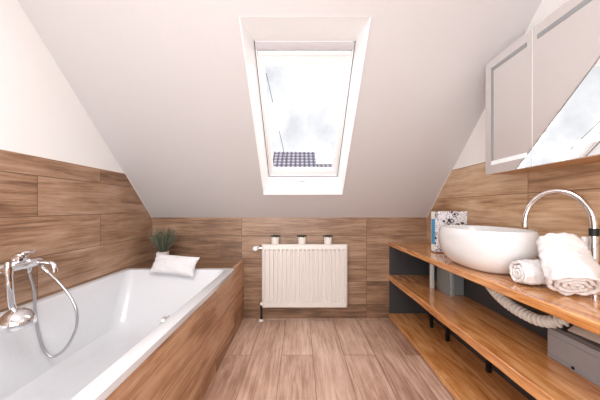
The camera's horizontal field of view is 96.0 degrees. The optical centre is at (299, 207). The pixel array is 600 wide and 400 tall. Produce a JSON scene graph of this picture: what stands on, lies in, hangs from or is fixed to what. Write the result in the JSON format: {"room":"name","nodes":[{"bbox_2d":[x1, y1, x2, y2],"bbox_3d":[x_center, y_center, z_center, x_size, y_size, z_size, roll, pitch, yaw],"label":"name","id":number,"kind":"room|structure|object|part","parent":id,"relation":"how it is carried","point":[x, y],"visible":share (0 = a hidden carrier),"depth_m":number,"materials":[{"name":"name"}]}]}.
{"room":"bathroom","nodes":[
{"label":"bathroom","id":0,"kind":"room"},
{"bbox_2d":[0,0,151,312],"bbox_3d":[-1.438,-0.140,0.648,0.040,2.400,3.896,0,0,0],"label":"wall","id":1,"kind":"structure","parent":0,"point":[65,197],"depth_m":1.55,"materials":[{"name":"white paint"}]},
{"bbox_2d":[0,250,57,273],"bbox_3d":[-1.330,0.265,1.292,0.180,0.125,0.235,0,0,0],"label":"mixer","id":2,"kind":"object","parent":1,"relation":"attached to","point":[21,260],"visible":0.98,"depth_m":1.30,"materials":[{"name":"silver metal"}]},
{"bbox_3d":[-1.329,0.234,1.301,0.088,0.065,0.058,0,0,0],"label":"lever","id":3,"kind":"part","parent":2,"relation":"part of","materials":[{"name":"silver metal"}]},
{"bbox_2d":[0,262,78,357],"bbox_3d":[-1.271,0.513,1.287,0.197,0.546,0.301,0,0,0],"label":"shower","id":4,"kind":"object","parent":2,"relation":"attached to","point":[15,319],"visible":1,"depth_m":1.20,"materials":[{"name":"silver metal"}]},
{"bbox_3d":[-1.283,0.348,1.198,0.029,0.216,0.042,0,0,34],"label":"handle","id":5,"kind":"part","parent":4,"relation":"part of","materials":[{"name":"silver metal"}]},
{"bbox_3d":[-1.295,0.294,1.377,0.111,0.065,0.030,0,0,-4],"label":"spout","id":6,"kind":"part","parent":2,"relation":"part of","materials":[{"name":"silver metal"}]},
{"bbox_2d":[18,0,541,216],"bbox_3d":[-0.102,-0.625,1.823,2.695,1.431,1.545,0,0,0],"label":"ceiling","id":7,"kind":"structure","parent":0,"point":[163,83],"depth_m":1.70,"materials":[{"name":"white paint"}]},
{"bbox_2d":[239,17,370,193],"bbox_3d":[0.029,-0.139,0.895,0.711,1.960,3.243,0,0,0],"label":"window","id":8,"kind":"structure","parent":7,"relation":"attached to","point":[266,41],"depth_m":1.71,"materials":[{"name":"white paint"}]},
{"bbox_2d":[266,73,286,162],"bbox_3d":[-0.171,-0.643,2.065,0.004,0.509,0.560,0,0,11],"label":"blind cord","id":9,"kind":"object","parent":8,"relation":"attached to","point":[266,73],"visible":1,"depth_m":2.01,"materials":[{"name":"white"}]},
{"bbox_3d":[0.029,-0.657,2.049,0.585,0.713,0.777,0,0,0],"label":"sash","id":10,"kind":"part","parent":8,"relation":"part of","materials":[{"name":"white paint"}]},
{"bbox_3d":[0.029,-0.684,2.053,0.711,0.870,0.927,0,0,0],"label":"frame","id":11,"kind":"part","parent":8,"relation":"part of","materials":[{"name":"white paint"}]},
{"bbox_2d":[152,217,425,317],"bbox_3d":[-0.102,0.576,2.611,2.695,0.969,0.030,0,0,0],"label":"wall","id":12,"kind":"structure","parent":0,"point":[367,239],"depth_m":2.60,"materials":[{"name":"wood"}]},
{"bbox_2d":[253,244,346,321],"bbox_3d":[0.002,0.699,2.534,0.877,0.722,0.122,0,0,0],"label":"radiator","id":13,"kind":"object","parent":12,"relation":"attached to","point":[293,275],"visible":1,"depth_m":2.50,"materials":[{"name":"metal"}]},
{"bbox_2d":[270,235,279,244],"bbox_3d":[-0.232,0.293,2.528,0.089,0.090,0.084,0,0,-37],"label":"pot","id":14,"kind":"object","parent":13,"relation":"on","point":[274,238],"visible":1,"depth_m":2.50,"materials":[{"name":"ceramic"}]},
{"bbox_3d":[-0.232,0.303,2.528,0.077,0.070,0.077,0,0,0],"label":"pot","id":15,"kind":"part","parent":14,"relation":"part of","materials":[{"name":"white ceramic"}]},
{"bbox_2d":[297,235,306,244],"bbox_3d":[0.018,0.293,2.528,0.089,0.090,0.084,0,0,-37],"label":"pot","id":16,"kind":"object","parent":13,"relation":"on","point":[301,238],"visible":1,"depth_m":2.50,"materials":[{"name":"ceramic"}]},
{"bbox_3d":[0.018,0.303,2.528,0.077,0.070,0.077,0,0,0],"label":"pot","id":17,"kind":"part","parent":16,"relation":"part of","materials":[{"name":"white ceramic"}]},
{"bbox_2d":[323,235,332,244],"bbox_3d":[0.262,0.293,2.528,0.089,0.090,0.084,0,0,-37],"label":"pot","id":18,"kind":"object","parent":13,"relation":"on","point":[327,238],"visible":1,"depth_m":2.50,"materials":[{"name":"ceramic"}]},
{"bbox_3d":[0.262,0.303,2.528,0.077,0.070,0.077,0,0,0],"label":"pot","id":19,"kind":"part","parent":18,"relation":"part of","materials":[{"name":"white ceramic"}]},
{"bbox_2d":[202,318,454,399],"bbox_3d":[-0.102,1.085,0.653,2.695,0.050,3.946,0,0,0],"label":"floor","id":20,"kind":"structure","parent":0,"point":[271,358],"depth_m":1.84,"materials":[{"name":"brown wood"}]},
{"bbox_2d":[105,259,243,399],"bbox_3d":[-0.980,0.777,1.478,0.879,0.566,2.235,0,0,0],"label":"surround","id":21,"kind":"object","parent":20,"relation":"on","point":[184,366],"visible":0.62,"depth_m":1.42,"materials":[{"name":"wood"}]},
{"bbox_2d":[0,268,233,399],"bbox_3d":[-0.977,0.706,1.308,0.882,0.427,1.815,0,0,0],"label":"bathtub","id":22,"kind":"object","parent":21,"relation":"in","point":[125,315],"visible":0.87,"depth_m":1.56,"materials":[{"name":"white ceramic"}]},
{"bbox_3d":[-0.613,0.522,1.235,0.034,0.060,0.060,0,0,0],"label":"overflow knob","id":23,"kind":"part","parent":22,"relation":"part of","materials":[{"name":"silver metal"}]},
{"bbox_2d":[149,253,199,276],"bbox_3d":[-0.990,0.447,2.127,0.369,0.174,0.118,0,0,4],"label":"pillow","id":24,"kind":"object","parent":22,"relation":"on","point":[169,264],"visible":1,"depth_m":2.09,"materials":[{"name":"white fabric"}]},
{"bbox_2d":[148,227,178,254],"bbox_3d":[-1.224,0.324,2.401,0.267,0.340,0.282,0,0,-12],"label":"potted plant","id":25,"kind":"object","parent":21,"relation":"on","point":[163,244],"visible":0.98,"depth_m":2.37,"materials":[{"name":"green plant"}]},
{"bbox_2d":[388,246,599,399],"bbox_3d":[1.027,0.711,1.508,0.374,0.698,2.175,0,0,0],"label":"shelf unit","id":26,"kind":"object","parent":20,"relation":"on","point":[478,349],"visible":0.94,"depth_m":1.60,"materials":[{"name":"brown wood"}]},
{"bbox_3d":[1.030,0.501,2.588,0.344,0.278,0.013,0,0,0],"label":"panel","id":27,"kind":"part","parent":26,"relation":"part of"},
{"bbox_3d":[1.030,0.848,2.588,0.344,0.320,0.013,0,0,0],"label":"panel","id":28,"kind":"part","parent":26,"relation":"part of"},
{"bbox_2d":[437,267,463,294],"bbox_3d":[1.139,0.512,2.053,0.125,0.254,0.159,0,0,0],"label":"storage box","id":29,"kind":"object","parent":26,"relation":"on","point":[442,275],"visible":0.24,"depth_m":1.99,"materials":[{"name":"plastic"}]},
{"bbox_3d":[1.021,1.024,1.508,0.363,0.032,2.175,0,0,0],"label":"shelf","id":30,"kind":"part","parent":26,"relation":"part of","materials":[{"name":"brown wood"}]},
{"bbox_3d":[1.209,0.701,1.508,0.010,0.678,2.175,0,0,0],"label":"panel","id":31,"kind":"part","parent":26,"relation":"part of","materials":[{"name":"brown wood"}]},
{"bbox_2d":[388,242,599,335],"bbox_3d":[1.028,0.344,1.508,0.371,0.036,2.175,0,0,0],"label":"countertop","id":32,"kind":"structure","parent":26,"relation":"on","point":[583,312],"depth_m":1.05,"materials":[{"name":"brown wood"}]},
{"bbox_2d":[430,211,466,252],"bbox_3d":[1.094,0.175,1.991,0.238,0.302,0.082,0,0,0],"label":"patterned box","id":33,"kind":"object","parent":32,"relation":"on","point":[438,218],"visible":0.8,"depth_m":1.96,"materials":[{"name":"multicoloured cardboard"}]},
{"bbox_3d":[0.987,0.174,1.993,0.008,0.185,0.058,0,0,0],"label":"panel","id":34,"kind":"part","parent":33,"relation":"part of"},
{"bbox_2d":[438,225,539,273],"bbox_3d":[1.018,0.219,1.505,0.364,0.214,0.560,0,0,0],"label":"washbasin","id":35,"kind":"object","parent":32,"relation":"on","point":[488,249],"visible":0.9,"depth_m":1.31,"materials":[{"name":"white ceramic"}]},
{"bbox_2d":[486,288,568,327],"bbox_3d":[1.049,0.435,1.253,0.165,0.147,0.533,0,0,-18],"label":"hose","id":36,"kind":"object","parent":32,"relation":"hanging from","point":[549,321],"visible":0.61,"depth_m":1.20,"materials":[{"name":"grey plastic"}]},
{"bbox_2d":[509,259,546,284],"bbox_3d":[0.992,0.273,1.146,0.140,0.106,0.120,0,0,4],"label":"rolled towel","id":37,"kind":"object","parent":32,"relation":"on","point":[525,271],"visible":0.77,"depth_m":1.11,"materials":[{"name":"white fabric"}]},
{"bbox_2d":[521,188,599,292],"bbox_3d":[1.121,0.121,1.131,0.080,0.410,0.314,0,0,-21],"label":"tap","id":38,"kind":"object","parent":32,"relation":"on","point":[593,231],"visible":0.83,"depth_m":1.08,"materials":[{"name":"silver metal"}]},
{"bbox_3d":[1.103,0.106,1.160,0.023,0.381,0.245,0,0,-31],"label":"spout","id":39,"kind":"part","parent":38,"relation":"part of","materials":[{"name":"silver metal"}]},
{"bbox_2d":[536,232,599,295],"bbox_3d":[1.020,0.211,1.026,0.175,0.229,0.235,0,0,28],"label":"rolled towel","id":40,"kind":"object","parent":32,"relation":"on","point":[568,266],"visible":1,"depth_m":0.99,"materials":[{"name":"white fabric"}]},
{"bbox_2d":[581,236,588,248],"bbox_3d":[1.180,0.222,1.118,0.034,0.208,0.034,0,0,0],"label":"soap bottle","id":41,"kind":"object","parent":32,"relation":"on","point":[585,239],"visible":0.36,"depth_m":1.11,"materials":[{"name":"white plastic"}]},
{"bbox_2d":[548,323,599,386],"bbox_3d":[1.129,0.567,0.833,0.143,0.146,0.674,0,0,0],"label":"storage box","id":42,"kind":"object","parent":26,"relation":"on","point":[581,355],"visible":0.73,"depth_m":1.04,"materials":[{"name":"grey plastic"}]},
{"bbox_3d":[1.130,0.503,0.833,0.140,0.018,0.674,0,0,0],"label":"lid","id":43,"kind":"part","parent":42,"relation":"part of","materials":[{"name":"grey plastic"}]},
{"bbox_2d":[568,325,599,343],"bbox_3d":[1.100,0.476,1.030,0.045,0.031,0.110,0,0,-6],"label":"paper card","id":44,"kind":"object","parent":42,"relation":"on","point":[575,329],"visible":0.56,"depth_m":1.03,"materials":[{"name":"beige paper"}]},
{"bbox_2d":[426,0,599,259],"bbox_3d":[1.233,-0.140,0.648,0.040,2.400,3.896,0,0,0],"label":"wall","id":45,"kind":"structure","parent":0,"point":[488,200],"depth_m":1.50,"materials":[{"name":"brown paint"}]},
{"bbox_2d":[486,0,599,174],"bbox_3d":[1.132,-0.501,1.058,0.165,0.625,0.943,0,0,0],"label":"upper cabinet","id":46,"kind":"object","parent":45,"relation":"attached to","point":[543,90],"visible":1,"depth_m":1.15,"materials":[{"name":"white paint"}]},
{"bbox_2d":[486,29,531,173],"bbox_3d":[1.051,-0.501,1.376,0.001,0.623,0.304,0,0,0],"label":"mirror","id":47,"kind":"object","parent":46,"relation":"attached to","point":[509,74],"depth_m":1.35,"materials":[{"name":"clear glass"}]},
{"bbox_3d":[1.060,-0.501,1.376,0.018,0.625,0.306,0,0,0],"label":"door","id":48,"kind":"part","parent":46,"relation":"part of","materials":[{"name":"white paint"}]},
{"bbox_3d":[1.143,-0.190,1.058,0.144,0.002,0.941,0,0,0],"label":"panel","id":49,"kind":"part","parent":46,"relation":"part of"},
{"bbox_2d":[532,0,599,165],"bbox_3d":[1.051,-0.501,1.061,0.001,0.623,0.318,0,0,0],"label":"mirror","id":50,"kind":"object","parent":46,"relation":"attached to","point":[566,43],"depth_m":1.06,"materials":[{"name":"clear glass"}]},
{"bbox_3d":[1.060,-0.501,1.061,0.018,0.625,0.319,0,0,0],"label":"door","id":51,"kind":"part","parent":46,"relation":"part of","materials":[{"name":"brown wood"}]},
{"label":"outside","id":52,"kind":"structure","parent":0,"visible":0},
{"bbox_2d":[273,152,316,166],"bbox_3d":[-0.435,1.185,22.500,3.430,11.750,5.000,0,0,0],"label":"house","id":53,"kind":"structure","parent":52,"point":[293,159],"depth_m":21.30,"materials":[{"name":"tile"}]},
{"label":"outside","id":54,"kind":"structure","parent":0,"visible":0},
{"bbox_2d":[317,164,332,166],"bbox_3d":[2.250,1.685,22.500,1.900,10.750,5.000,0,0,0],"label":"house","id":55,"kind":"structure","parent":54,"point":[318,165],"depth_m":22.07,"materials":[{"name":"tile"}]}
]}

